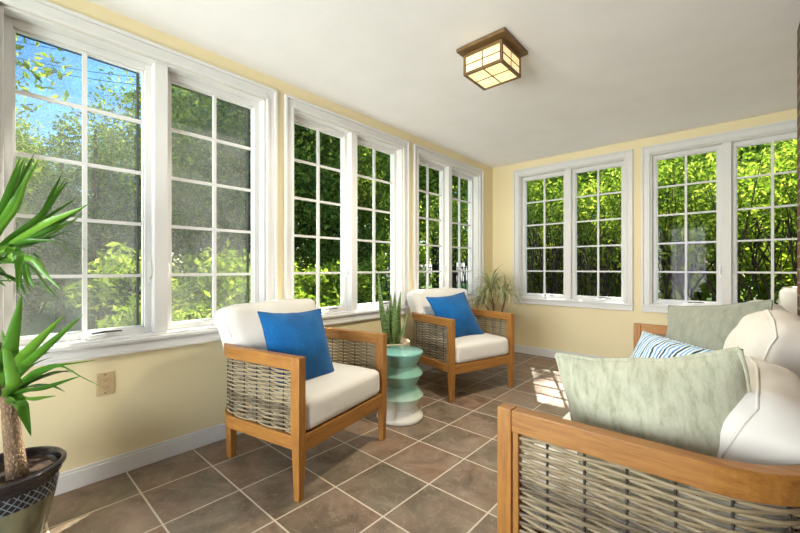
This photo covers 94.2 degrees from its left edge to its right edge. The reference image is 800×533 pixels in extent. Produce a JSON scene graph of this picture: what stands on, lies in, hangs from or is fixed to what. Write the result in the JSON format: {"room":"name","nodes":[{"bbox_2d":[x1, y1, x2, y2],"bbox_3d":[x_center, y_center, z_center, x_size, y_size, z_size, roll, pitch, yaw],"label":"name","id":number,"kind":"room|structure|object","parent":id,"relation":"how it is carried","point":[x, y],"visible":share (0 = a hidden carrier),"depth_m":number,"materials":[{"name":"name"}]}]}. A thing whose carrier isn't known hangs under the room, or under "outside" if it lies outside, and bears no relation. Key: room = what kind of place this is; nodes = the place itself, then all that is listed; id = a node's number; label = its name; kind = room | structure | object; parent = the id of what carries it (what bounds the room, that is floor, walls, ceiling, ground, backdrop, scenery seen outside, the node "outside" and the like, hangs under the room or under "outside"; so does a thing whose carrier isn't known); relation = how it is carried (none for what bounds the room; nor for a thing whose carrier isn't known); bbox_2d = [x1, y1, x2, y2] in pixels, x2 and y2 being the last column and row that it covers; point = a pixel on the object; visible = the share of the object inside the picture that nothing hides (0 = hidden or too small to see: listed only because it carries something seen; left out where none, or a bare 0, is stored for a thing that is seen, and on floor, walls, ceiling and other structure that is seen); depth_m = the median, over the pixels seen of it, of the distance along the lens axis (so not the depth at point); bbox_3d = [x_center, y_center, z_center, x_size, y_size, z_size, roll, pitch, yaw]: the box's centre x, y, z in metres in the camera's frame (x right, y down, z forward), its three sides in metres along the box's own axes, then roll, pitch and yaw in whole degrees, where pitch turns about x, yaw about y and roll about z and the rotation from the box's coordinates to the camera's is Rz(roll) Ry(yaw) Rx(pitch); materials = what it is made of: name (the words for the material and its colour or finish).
{"room":"sunroom","nodes":[
{"label":"sunroom","id":0,"kind":"room"},
{"bbox_2d":[0,446,66,532],"bbox_3d":[-1.508,0.926,1.419,0.354,0.327,0.354,0,0,42],"label":"pot","id":1,"kind":"object","parent":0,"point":[27,489],"depth_m":1.40,"materials":[{"name":"ceramic"}]},
{"bbox_2d":[0,0,492,472],"bbox_3d":[-0.685,-0.126,2.981,0.160,2.432,5.945,0,0,42],"label":"wall","id":2,"kind":"structure","parent":0,"point":[159,395],"depth_m":2.10,"materials":[{"name":"yellow paint"}]},
{"bbox_2d":[96,371,113,396],"bbox_3d":[-1.522,0.600,1.920,0.010,0.116,0.072,0,0,42],"label":"wall outlet","id":3,"kind":"object","parent":2,"relation":"attached to","point":[105,380],"visible":1,"depth_m":1.92,"materials":[{"name":"beige plastic"}]},
{"bbox_2d":[101,377,108,390],"bbox_3d":[-1.520,0.600,1.918,0.003,0.068,0.034,0,0,42],"label":"receptacle","id":4,"kind":"object","parent":3,"relation":"attached to","point":[104,380],"depth_m":1.92,"materials":[{"name":"beige plastic"}]},
{"bbox_2d":[0,0,277,366],"bbox_3d":[-1.397,-0.396,2.154,0.184,1.707,1.419,0,0,42],"label":"window","id":5,"kind":"structure","parent":2,"relation":"in","point":[157,330],"depth_m":2.12,"materials":[{"name":"white paint"}]},
{"bbox_2d":[54,363,433,495],"bbox_3d":[-0.625,1.040,2.918,0.014,0.100,5.611,0,0,42],"label":"baseboard","id":6,"kind":"structure","parent":2,"relation":"attached to","point":[75,478],"depth_m":2.02,"materials":[{"name":"white paint"}]},
{"bbox_2d":[284,94,409,325],"bbox_3d":[-0.425,-0.396,3.237,0.184,1.707,1.383,0,0,42],"label":"window","id":7,"kind":"structure","parent":2,"relation":"in","point":[348,310],"depth_m":3.21,"materials":[{"name":"white paint"}]},
{"bbox_2d":[413,144,483,304],"bbox_3d":[0.549,-0.396,4.325,0.184,1.707,1.398,0,0,42],"label":"window","id":8,"kind":"structure","parent":2,"relation":"in","point":[475,201],"depth_m":4.31,"materials":[{"name":"white paint"}]},
{"bbox_2d":[43,352,568,532],"bbox_3d":[0.685,1.140,1.753,3.840,0.100,5.945,0,0,42],"label":"floor","id":9,"kind":"structure","parent":0,"point":[437,473],"depth_m":1.90,"materials":[{"name":"tile"}]},
{"bbox_2d":[0,153,98,532],"bbox_3d":[-1.529,0.337,1.311,0.724,1.506,0.591,0,0,35],"label":"yucca","id":10,"kind":"object","parent":9,"relation":"on","point":[29,476],"visible":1,"depth_m":1.35,"materials":[{"name":"plant"}]},
{"bbox_2d":[215,299,386,502],"bbox_3d":[-0.586,0.646,2.222,0.730,0.889,0.758,0,0,30],"label":"wicker armchair","id":11,"kind":"object","parent":9,"relation":"on","point":[313,410],"visible":0.88,"depth_m":1.97,"materials":[{"name":"brown wood"}]},
{"bbox_2d":[215,299,315,380],"bbox_3d":[-0.786,0.437,2.336,0.241,0.464,0.710,-15,-8,30],"label":"cushion","id":12,"kind":"object","parent":11,"relation":"on","point":[238,325],"depth_m":2.08,"materials":[{"name":"beige fabric"}]},
{"bbox_2d":[257,308,333,391],"bbox_3d":[-0.570,0.447,2.106,0.240,0.427,0.444,0,0,43],"label":"throw pillow","id":13,"kind":"object","parent":11,"relation":"on","point":[301,333],"visible":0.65,"depth_m":2.03,"materials":[{"name":"blue fabric"}]},
{"bbox_2d":[230,362,379,430],"bbox_3d":[-0.537,0.714,2.193,0.615,0.198,0.659,0,0,30],"label":"seat cushion","id":14,"kind":"object","parent":11,"relation":"on","point":[331,399],"depth_m":2.01,"materials":[{"name":"beige fabric"}]},
{"bbox_2d":[376,345,422,425],"bbox_3d":[-0.001,0.845,2.712,0.342,0.490,0.342,0,0,42],"label":"stool","id":15,"kind":"object","parent":9,"relation":"on","point":[404,395],"visible":0.81,"depth_m":2.58,"materials":[{"name":"green ceramic"}]},
{"bbox_2d":[373,272,409,369],"bbox_3d":[-0.073,0.555,3.103,0.310,1.070,0.310,0,0,-20],"label":"snake plant","id":16,"kind":"object","parent":15,"relation":"on","point":[390,321],"visible":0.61,"depth_m":3.05,"materials":[{"name":"green plant"}]},
{"bbox_2d":[407,288,513,402],"bbox_3d":[0.530,0.646,3.490,0.758,0.889,0.730,0,0,-33],"label":"wicker armchair","id":17,"kind":"object","parent":9,"relation":"on","point":[452,355],"visible":0.81,"depth_m":3.28,"materials":[{"name":"brown wood"}]},
{"bbox_2d":[407,288,467,335],"bbox_3d":[0.403,0.437,3.681,0.710,0.464,0.241,0,-13,-33],"label":"cushion","id":18,"kind":"object","parent":17,"relation":"on","point":[418,303],"depth_m":3.50,"materials":[{"name":"beige fabric"}]},
{"bbox_2d":[426,292,483,337],"bbox_3d":[0.509,0.445,3.425,0.493,0.419,0.268,0,0,-32],"label":"throw pillow","id":19,"kind":"object","parent":17,"relation":"on","point":[457,307],"visible":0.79,"depth_m":3.36,"materials":[{"name":"blue fabric"}]},
{"bbox_2d":[415,333,508,363],"bbox_3d":[0.562,0.714,3.442,0.659,0.198,0.615,0,0,-33],"label":"seat cushion","id":20,"kind":"object","parent":17,"relation":"on","point":[486,348],"depth_m":3.22,"materials":[{"name":"beige fabric"}]},
{"bbox_2d":[467,267,527,336],"bbox_3d":[1.083,0.516,4.353,0.716,1.148,0.689,0,0,-27],"label":"dracaena plant","id":21,"kind":"object","parent":9,"relation":"on","point":[490,282],"visible":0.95,"depth_m":4.29,"materials":[{"name":"green plant"}]},
{"bbox_2d":[497,299,799,532],"bbox_3d":[1.336,0.634,1.711,0.841,0.911,2.263,0,0,41],"label":"wicker sofa","id":22,"kind":"object","parent":9,"relation":"on","point":[752,484],"visible":0.72,"depth_m":0.93,"materials":[{"name":"brown wood"}]},
{"bbox_2d":[522,411,712,532],"bbox_3d":[0.786,0.712,1.238,0.635,0.196,0.722,0,0,41],"label":"seat cushion","id":23,"kind":"object","parent":22,"relation":"on","point":[567,416],"depth_m":1.04,"materials":[{"name":"beige wicker"}]},
{"bbox_2d":[554,346,750,495],"bbox_3d":[0.715,0.449,1.055,0.226,0.503,0.525,0,0,-44],"label":"throw pillow","id":24,"kind":"object","parent":22,"relation":"on","point":[684,402],"visible":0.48,"depth_m":0.97,"materials":[{"name":"green fabric"}]},
{"bbox_2d":[631,331,713,357],"bbox_3d":[1.395,0.512,1.893,0.224,0.295,0.523,0,0,-14],"label":"lumbar pillow","id":25,"kind":"object","parent":22,"relation":"on","point":[649,345],"visible":0.32,"depth_m":1.91,"materials":[{"name":"fabric"}]},
{"bbox_2d":[666,299,773,350],"bbox_3d":[1.577,0.414,1.891,0.268,0.537,0.556,0,0,-21],"label":"throw pillow","id":26,"kind":"object","parent":22,"relation":"on","point":[708,326],"visible":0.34,"depth_m":1.84,"materials":[{"name":"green fabric"}]},
{"bbox_2d":[680,356,799,532],"bbox_3d":[1.017,0.489,1.107,0.301,0.425,0.667,31,20,37],"label":"cushion","id":27,"kind":"object","parent":22,"relation":"on","point":[763,428],"depth_m":0.87,"materials":[{"name":"beige fabric"}]},
{"bbox_2d":[723,310,799,377],"bbox_3d":[1.523,0.432,1.549,0.297,0.511,0.783,21,14,39],"label":"cushion","id":28,"kind":"object","parent":22,"relation":"on","point":[771,336],"depth_m":1.32,"materials":[{"name":"beige fabric"}]},
{"bbox_2d":[747,300,787,311],"bbox_3d":[1.994,0.437,2.088,0.298,0.503,0.782,21,14,39],"label":"cushion","id":29,"kind":"object","parent":22,"relation":"on","point":[775,306],"depth_m":2.01,"materials":[{"name":"beige fabric"}]},
{"bbox_2d":[778,287,796,314],"bbox_3d":[3.000,0.618,2.538,0.587,0.947,0.650,0,0,27],"label":"tub chair","id":30,"kind":"object","parent":9,"relation":"on","point":[787,299],"visible":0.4,"depth_m":2.60,"materials":[{"name":"beige fabric"}]},
{"bbox_2d":[87,0,799,167],"bbox_3d":[0.685,-1.402,1.753,4.120,0.120,6.225,0,0,42],"label":"ceiling","id":31,"kind":"structure","parent":0,"point":[595,73],"depth_m":2.41,"materials":[{"name":"paint"}]},
{"bbox_2d":[456,27,527,90],"bbox_3d":[0.570,-1.260,2.296,0.320,0.165,0.320,0,0,42],"label":"ceiling light","id":32,"kind":"object","parent":31,"relation":"attached to","point":[492,60],"visible":1,"depth_m":2.23,"materials":[{"name":"beige glass"}]},
{"bbox_2d":[493,109,796,357],"bbox_3d":[2.675,-0.126,3.853,3.680,2.432,0.160,0,0,42],"label":"wall","id":33,"kind":"structure","parent":0,"point":[609,333],"depth_m":4.26,"materials":[{"name":"yellow paint"}]},
{"bbox_2d":[514,344,607,357],"bbox_3d":[2.558,1.040,3.842,3.520,0.100,0.014,0,0,42],"label":"baseboard","id":34,"kind":"structure","parent":33,"relation":"attached to","point":[531,350],"depth_m":4.57,"materials":[{"name":"white paint"}]},
{"bbox_2d":[512,149,633,310],"bbox_3d":[2.010,-0.396,4.420,1.340,1.707,0.184,0,0,42],"label":"window","id":35,"kind":"structure","parent":33,"relation":"in","point":[569,298],"depth_m":4.38,"materials":[{"name":"white paint"}]},
{"bbox_2d":[641,119,796,312],"bbox_3d":[3.058,-0.396,3.481,1.342,1.707,0.184,0,0,42],"label":"window","id":36,"kind":"structure","parent":33,"relation":"in","point":[726,210],"depth_m":3.52,"materials":[{"name":"white paint"}]},
{"bbox_2d":[797,23,799,315],"bbox_3d":[1.011,-0.126,0.349,0.500,2.432,4.290,0,0,42],"label":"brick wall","id":37,"kind":"structure","parent":0,"point":[798,30],"depth_m":2.07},
{"label":"outside","id":38,"kind":"structure","parent":0,"visible":0},
{"bbox_2d":[16,64,135,84],"bbox_3d":[-14.725,-8.783,16.498,8.480,1.179,0.025,0,0,-7],"label":"overhead wire","id":39,"kind":"object","parent":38,"point":[16,64],"visible":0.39,"depth_m":16.59,"materials":[{"name":"black metal"}]},
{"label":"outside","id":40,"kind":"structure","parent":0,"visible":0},
{"bbox_2d":[20,278,777,335],"bbox_3d":[2.567,1.540,17.844,100.000,0.200,110.000,0,0,42],"label":"ground","id":41,"kind":"structure","parent":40,"point":[41,321],"depth_m":10.30,"materials":[{"name":"green plant"}]},
{"bbox_2d":[16,104,71,203],"bbox_3d":[-20.028,-3.476,18.368,6.447,9.840,6.376,0,0,-40],"label":"leafy tree","id":42,"kind":"object","parent":41,"relation":"on","point":[20,119],"visible":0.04,"depth_m":18.36,"materials":[{"name":"green plant"}]},
{"bbox_2d":[16,35,72,227],"bbox_3d":[-6.469,-1.774,3.828,4.169,6.434,4.216,0,0,-18],"label":"leafy tree","id":43,"kind":"object","parent":41,"relation":"on","point":[26,65],"visible":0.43,"depth_m":5.38,"materials":[{"name":"green plant"}]},
{"bbox_2d":[16,126,81,327],"bbox_3d":[-6.938,-0.502,6.578,1.954,3.887,2.035,0,0,37],"label":"leafy tree","id":44,"kind":"object","parent":41,"relation":"on","point":[26,300],"visible":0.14,"depth_m":6.68,"materials":[{"name":"green plant"}]},
{"bbox_2d":[16,122,90,249],"bbox_3d":[-10.646,-1.396,10.461,3.720,5.677,3.679,0,0,16],"label":"leafy tree","id":45,"kind":"object","parent":41,"relation":"on","point":[36,191],"visible":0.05,"depth_m":10.45,"materials":[{"name":"green plant"}]},
{"bbox_2d":[22,242,88,312],"bbox_3d":[-11.700,-0.280,11.742,4.077,3.686,4.574,0,0,17],"label":"leafy shrub","id":46,"kind":"object","parent":41,"relation":"on","point":[34,308],"visible":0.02,"depth_m":11.73,"materials":[{"name":"green plant"}]},
{"bbox_2d":[21,133,121,323],"bbox_3d":[-8.736,-1.103,9.604,2.665,5.091,2.559,0,0,-36],"label":"leafy tree","id":47,"kind":"object","parent":41,"relation":"on","point":[59,143],"visible":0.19,"depth_m":9.44,"materials":[{"name":"green plant"}]},
{"bbox_2d":[22,115,140,329],"bbox_3d":[-5.774,-0.641,7.121,2.181,4.165,2.094,0,0,19],"label":"leafy tree","id":48,"kind":"object","parent":41,"relation":"on","point":[95,212],"visible":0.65,"depth_m":6.93,"materials":[{"name":"green plant"}]},
{"bbox_2d":[48,124,140,313],"bbox_3d":[-9.143,-1.427,11.667,3.004,5.738,2.884,0,0,-32],"label":"leafy tree","id":49,"kind":"object","parent":41,"relation":"on","point":[108,135],"visible":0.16,"depth_m":11.40,"materials":[{"name":"green plant"}]},
{"bbox_2d":[88,136,140,242],"bbox_3d":[-10.952,-1.797,14.914,3.392,6.479,3.257,0,0,-26],"label":"leafy tree","id":50,"kind":"object","parent":41,"relation":"on","point":[127,176],"visible":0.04,"depth_m":14.69,"materials":[{"name":"green plant"}]},
{"bbox_2d":[51,67,188,194],"bbox_3d":[-16.727,-6.124,25.512,9.810,15.138,9.919,0,0,8],"label":"leafy tree","id":51,"kind":"object","parent":41,"relation":"on","point":[122,131],"visible":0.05,"depth_m":23.36,"materials":[{"name":"green plant"}]},
{"bbox_2d":[65,216,202,308],"bbox_3d":[-9.727,-0.280,13.226,4.077,3.686,4.574,0,0,38],"label":"leafy shrub","id":52,"kind":"object","parent":41,"relation":"on","point":[177,244],"visible":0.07,"depth_m":13.63,"materials":[{"name":"green plant"}]},
{"bbox_2d":[62,240,250,328],"bbox_3d":[-2.494,0.558,3.977,2.042,1.792,1.485,0,0,-9],"label":"leafy shrub","id":53,"kind":"object","parent":41,"relation":"on","point":[188,310],"visible":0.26,"depth_m":3.93,"materials":[{"name":"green plant"}]},
{"bbox_2d":[117,250,250,318],"bbox_3d":[-3.204,0.614,6.058,1.959,1.771,2.198,0,0,27],"label":"leafy shrub","id":54,"kind":"object","parent":41,"relation":"on","point":[186,266],"visible":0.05,"depth_m":5.71,"materials":[{"name":"green plant"}]},
{"bbox_2d":[172,147,238,252],"bbox_3d":[-8.508,-2.342,16.172,4.960,7.569,4.905,0,0,18],"label":"leafy tree","id":55,"kind":"object","parent":41,"relation":"on","point":[182,232],"visible":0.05,"depth_m":14.63,"materials":[{"name":"green plant"}]},
{"bbox_2d":[172,221,245,283],"bbox_3d":[-8.411,-0.280,15.310,4.574,3.686,4.077,0,0,-29],"label":"leafy shrub","id":56,"kind":"object","parent":41,"relation":"on","point":[187,233],"visible":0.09,"depth_m":14.30,"materials":[{"name":"green plant"}]},
{"bbox_2d":[106,86,315,261],"bbox_3d":[-4.610,-2.342,10.296,4.960,7.569,4.905,0,0,35],"label":"leafy tree","id":57,"kind":"object","parent":41,"relation":"on","point":[195,209],"visible":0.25,"depth_m":9.36,"materials":[{"name":"green plant"}]},
{"bbox_2d":[116,77,305,250],"bbox_3d":[-5.899,-3.476,13.108,6.447,9.840,6.376,0,0,-35],"label":"leafy tree","id":58,"kind":"object","parent":41,"relation":"on","point":[175,110],"visible":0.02,"depth_m":10.95,"materials":[{"name":"green plant"}]},
{"bbox_2d":[176,244,303,309],"bbox_3d":[-2.229,0.575,5.354,1.457,1.758,2.003,0,0,30],"label":"leafy shrub","id":59,"kind":"object","parent":41,"relation":"on","point":[194,284],"visible":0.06,"depth_m":4.75,"materials":[{"name":"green plant"}]},
{"bbox_2d":[177,92,339,270],"bbox_3d":[-3.469,-3.185,10.205,4.846,9.256,4.652,0,0,25],"label":"leafy tree","id":60,"kind":"object","parent":41,"relation":"on","point":[236,209],"visible":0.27,"depth_m":9.30,"materials":[{"name":"green plant"}]},
{"bbox_2d":[229,178,300,259],"bbox_3d":[-6.183,-2.722,16.370,4.187,8.330,4.361,0,0,-10],"label":"leafy tree","id":61,"kind":"object","parent":41,"relation":"on","point":[241,178],"visible":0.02,"depth_m":15.29,"materials":[{"name":"green plant"}]},
{"bbox_2d":[229,233,303,263],"bbox_3d":[-6.255,-0.280,16.729,4.077,3.686,4.574,0,0,-36],"label":"leafy shrub","id":62,"kind":"object","parent":41,"relation":"on","point":[237,256],"visible":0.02,"depth_m":15.19,"materials":[{"name":"green plant"}]},
{"bbox_2d":[294,254,326,294],"bbox_3d":[-2.150,0.622,7.075,2.176,1.753,1.940,0,0,35],"label":"leafy shrub","id":63,"kind":"object","parent":41,"relation":"on","point":[306,285],"visible":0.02,"depth_m":6.86,"materials":[{"name":"green plant"}]},
{"bbox_2d":[294,262,339,306],"bbox_3d":[-1.414,0.713,5.613,1.723,1.558,1.933,0,0,-18],"label":"leafy shrub","id":64,"kind":"object","parent":41,"relation":"on","point":[305,277],"visible":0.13,"depth_m":5.65,"materials":[{"name":"green plant"}]},
{"bbox_2d":[296,239,337,288],"bbox_3d":[-4.322,-0.280,18.016,4.077,3.686,4.574,0,0,13],"label":"leafy shrub","id":65,"kind":"object","parent":41,"relation":"on","point":[306,239],"visible":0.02,"depth_m":17.97,"materials":[{"name":"green plant"}]},
{"bbox_2d":[305,259,377,306],"bbox_3d":[-1.047,0.605,6.652,1.406,1.697,1.933,0,0,10],"label":"leafy shrub","id":66,"kind":"object","parent":41,"relation":"on","point":[336,268],"visible":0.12,"depth_m":6.14,"materials":[{"name":"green plant"}]},
{"bbox_2d":[294,127,389,279],"bbox_3d":[-1.478,-2.722,10.820,4.361,8.330,4.187,0,0,7],"label":"leafy tree","id":67,"kind":"object","parent":41,"relation":"on","point":[364,154],"visible":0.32,"depth_m":10.08,"materials":[{"name":"green plant"}]},
{"bbox_2d":[294,126,389,284],"bbox_3d":[-2.516,-3.647,12.797,5.330,10.181,5.117,0,0,38],"label":"leafy tree","id":68,"kind":"object","parent":41,"relation":"on","point":[323,137],"visible":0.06,"depth_m":12.25,"materials":[{"name":"green plant"}]},
{"bbox_2d":[294,129,389,264],"bbox_3d":[-2.470,-4.109,16.085,5.583,11.107,5.815,0,0,1],"label":"leafy tree","id":69,"kind":"object","parent":41,"relation":"on","point":[307,129],"visible":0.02,"depth_m":15.37,"materials":[{"name":"green plant"}]},
{"bbox_2d":[357,231,389,292],"bbox_3d":[-1.979,-0.280,19.077,4.077,3.686,4.574,0,0,-25],"label":"leafy shrub","id":70,"kind":"object","parent":41,"relation":"on","point":[358,231],"visible":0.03,"depth_m":18.75,"materials":[{"name":"green plant"}]},
{"bbox_2d":[357,169,431,250],"bbox_3d":[0.208,-3.098,20.147,5.886,9.083,5.951,0,0,15],"label":"leafy tree","id":71,"kind":"object","parent":41,"relation":"on","point":[425,169],"visible":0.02,"depth_m":19.24,"materials":[{"name":"green plant"}]},
{"bbox_2d":[357,251,438,302],"bbox_3d":[-0.154,0.590,7.337,2.015,1.821,2.260,0,0,-2],"label":"leafy shrub","id":72,"kind":"object","parent":41,"relation":"on","point":[381,261],"visible":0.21,"depth_m":7.08,"materials":[{"name":"green plant"}]},
{"bbox_2d":[361,160,467,256],"bbox_3d":[0.367,-3.098,16.032,5.951,9.083,5.886,0,0,-23],"label":"leafy tree","id":73,"kind":"object","parent":41,"relation":"on","point":[422,168],"visible":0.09,"depth_m":14.87,"materials":[{"name":"green plant"}]},
{"bbox_2d":[379,164,467,287],"bbox_3d":[2.465,-2.909,15.037,5.703,8.704,5.641,0,0,29],"label":"leafy tree","id":74,"kind":"object","parent":41,"relation":"on","point":[430,169],"visible":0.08,"depth_m":14.53,"materials":[{"name":"green plant"}]},
{"bbox_2d":[383,262,466,282],"bbox_3d":[5.327,0.280,39.602,15.838,2.320,10.500,0,0,-24],"label":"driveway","id":75,"kind":"structure","parent":41,"relation":"on","point":[462,263],"depth_m":38.74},
{"bbox_2d":[419,233,431,264],"bbox_3d":[3.888,-1.844,49.933,7.784,7.037,8.732,0,0,4],"label":"leafy shrub","id":76,"kind":"object","parent":41,"relation":"on","point":[421,252],"visible":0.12,"depth_m":47.63,"materials":[{"name":"green plant"}]},
{"bbox_2d":[432,170,438,287],"bbox_3d":[1.608,-5.308,15.521,6.788,13.501,6.320,0,0,29],"label":"leafy tree","id":77,"kind":"object","parent":41,"relation":"on","point":[434,267],"visible":0.02,"depth_m":15.81,"materials":[{"name":"green plant"}]},
{"bbox_2d":[422,267,467,284],"bbox_3d":[3.751,0.690,31.500,7.391,1.500,0.070,0,0,-24],"label":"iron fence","id":78,"kind":"object","parent":41,"relation":"on","point":[462,281],"visible":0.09,"depth_m":32.23,"materials":[{"name":"black metal"}]},
{"bbox_2d":[430,228,467,261],"bbox_3d":[8.453,-1.844,49.889,8.732,7.037,7.784,0,0,-17],"label":"leafy shrub","id":79,"kind":"object","parent":41,"relation":"on","point":[461,257],"visible":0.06,"depth_m":48.02,"materials":[{"name":"green plant"}]},
{"bbox_2d":[419,183,553,288],"bbox_3d":[1.645,-0.154,7.642,3.122,3.204,2.349,0,0,8],"label":"shrub","id":80,"kind":"object","parent":41,"relation":"on","point":[455,214],"visible":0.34,"depth_m":7.49,"materials":[{"name":"green plant"}]},
{"bbox_2d":[463,231,562,293],"bbox_3d":[2.824,0.184,9.162,2.908,2.553,2.116,0,0,35],"label":"leafy shrub","id":81,"kind":"object","parent":41,"relation":"on","point":[558,274],"visible":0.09,"depth_m":8.30,"materials":[{"name":"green plant"}]},
{"bbox_2d":[456,171,607,293],"bbox_3d":[2.705,-0.310,7.515,2.731,3.517,2.875,0,0,-13],"label":"shrub","id":82,"kind":"object","parent":41,"relation":"on","point":[548,213],"visible":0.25,"depth_m":6.91,"materials":[{"name":"green plant"}]},
{"bbox_2d":[454,167,620,240],"bbox_3d":[4.741,-1.838,13.191,6.206,6.563,5.749,0,0,34],"label":"leafy tree","id":83,"kind":"object","parent":41,"relation":"on","point":[616,167],"visible":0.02,"depth_m":12.79,"materials":[{"name":"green plant"}]},
{"bbox_2d":[527,207,605,295],"bbox_3d":[3.729,-0.067,9.153,2.539,3.063,3.490,0,0,32],"label":"leafy shrub","id":84,"kind":"object","parent":41,"relation":"on","point":[535,265],"visible":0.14,"depth_m":7.96,"materials":[{"name":"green plant"}]},
{"bbox_2d":[527,169,670,296],"bbox_3d":[3.156,-0.079,6.372,2.238,3.052,2.973,0,0,-8],"label":"shrub","id":85,"kind":"object","parent":41,"relation":"on","point":[608,214],"visible":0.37,"depth_m":6.08,"materials":[{"name":"green plant"}]},
{"bbox_2d":[555,218,713,300],"bbox_3d":[4.801,0.101,7.764,2.256,2.723,3.102,0,0,-33],"label":"leafy shrub","id":86,"kind":"object","parent":41,"relation":"on","point":[660,284],"visible":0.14,"depth_m":7.39,"materials":[{"name":"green plant"}]},
{"bbox_2d":[532,148,743,263],"bbox_3d":[6.928,-1.695,11.296,5.499,6.278,5.936,0,0,-21],"label":"leafy tree","id":87,"kind":"object","parent":41,"relation":"on","point":[594,174],"visible":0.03,"depth_m":10.48,"materials":[{"name":"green plant"}]},
{"bbox_2d":[577,152,764,299],"bbox_3d":[4.138,-0.310,5.973,2.875,3.517,2.731,0,0,29],"label":"shrub","id":88,"kind":"object","parent":41,"relation":"on","point":[672,168],"visible":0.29,"depth_m":5.46,"materials":[{"name":"green plant"}]},
{"bbox_2d":[607,146,778,300],"bbox_3d":[11.015,-4.989,13.430,8.338,12.868,8.431,0,0,8],"label":"leafy tree","id":89,"kind":"object","parent":41,"relation":"on","point":[756,146],"visible":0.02,"depth_m":13.65,"materials":[{"name":"green plant"}]},
{"bbox_2d":[607,192,781,303],"bbox_3d":[5.966,-0.067,7.357,3.490,3.063,2.539,0,0,-16],"label":"leafy shrub","id":90,"kind":"object","parent":41,"relation":"on","point":[702,284],"visible":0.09,"depth_m":6.57,"materials":[{"name":"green plant"}]},
{"bbox_2d":[608,139,796,302],"bbox_3d":[4.407,-0.079,5.270,2.973,3.052,2.238,0,0,-33],"label":"shrub","id":91,"kind":"object","parent":41,"relation":"on","point":[708,188],"visible":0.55,"depth_m":5.15,"materials":[{"name":"green plant"}]},
{"bbox_2d":[658,140,796,295],"bbox_3d":[9.475,-1.838,9.344,6.206,6.563,5.749,0,0,3],"label":"leafy tree","id":92,"kind":"object","parent":41,"relation":"on","point":[747,150],"visible":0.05,"depth_m":9.46,"materials":[{"name":"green plant"}]},
{"bbox_2d":[688,139,796,300],"bbox_3d":[5.469,-0.310,4.761,2.875,3.517,2.731,0,0,34],"label":"shrub","id":93,"kind":"object","parent":41,"relation":"on","point":[791,158],"visible":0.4,"depth_m":5.16,"materials":[{"name":"green plant"}]},
{"bbox_2d":[737,205,796,303],"bbox_3d":[6.526,0.101,5.939,2.256,2.723,3.102,0,0,25],"label":"leafy shrub","id":94,"kind":"object","parent":41,"relation":"on","point":[787,279],"visible":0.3,"depth_m":5.69,"materials":[{"name":"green plant"}]},
{"bbox_2d":[747,144,796,263],"bbox_3d":[5.761,-0.154,3.977,2.349,3.204,3.122,0,0,-35],"label":"shrub","id":95,"kind":"object","parent":41,"relation":"on","point":[792,174],"visible":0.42,"depth_m":4.90,"materials":[{"name":"green plant"}]},
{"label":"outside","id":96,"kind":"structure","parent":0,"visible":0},
{"bbox_2d":[16,57,140,77],"bbox_3d":[-14.725,-9.095,16.498,8.480,1.071,0.025,0,0,-7],"label":"overhead wire","id":97,"kind":"object","parent":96,"point":[16,57],"visible":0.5,"depth_m":16.59,"materials":[{"name":"black metal"}]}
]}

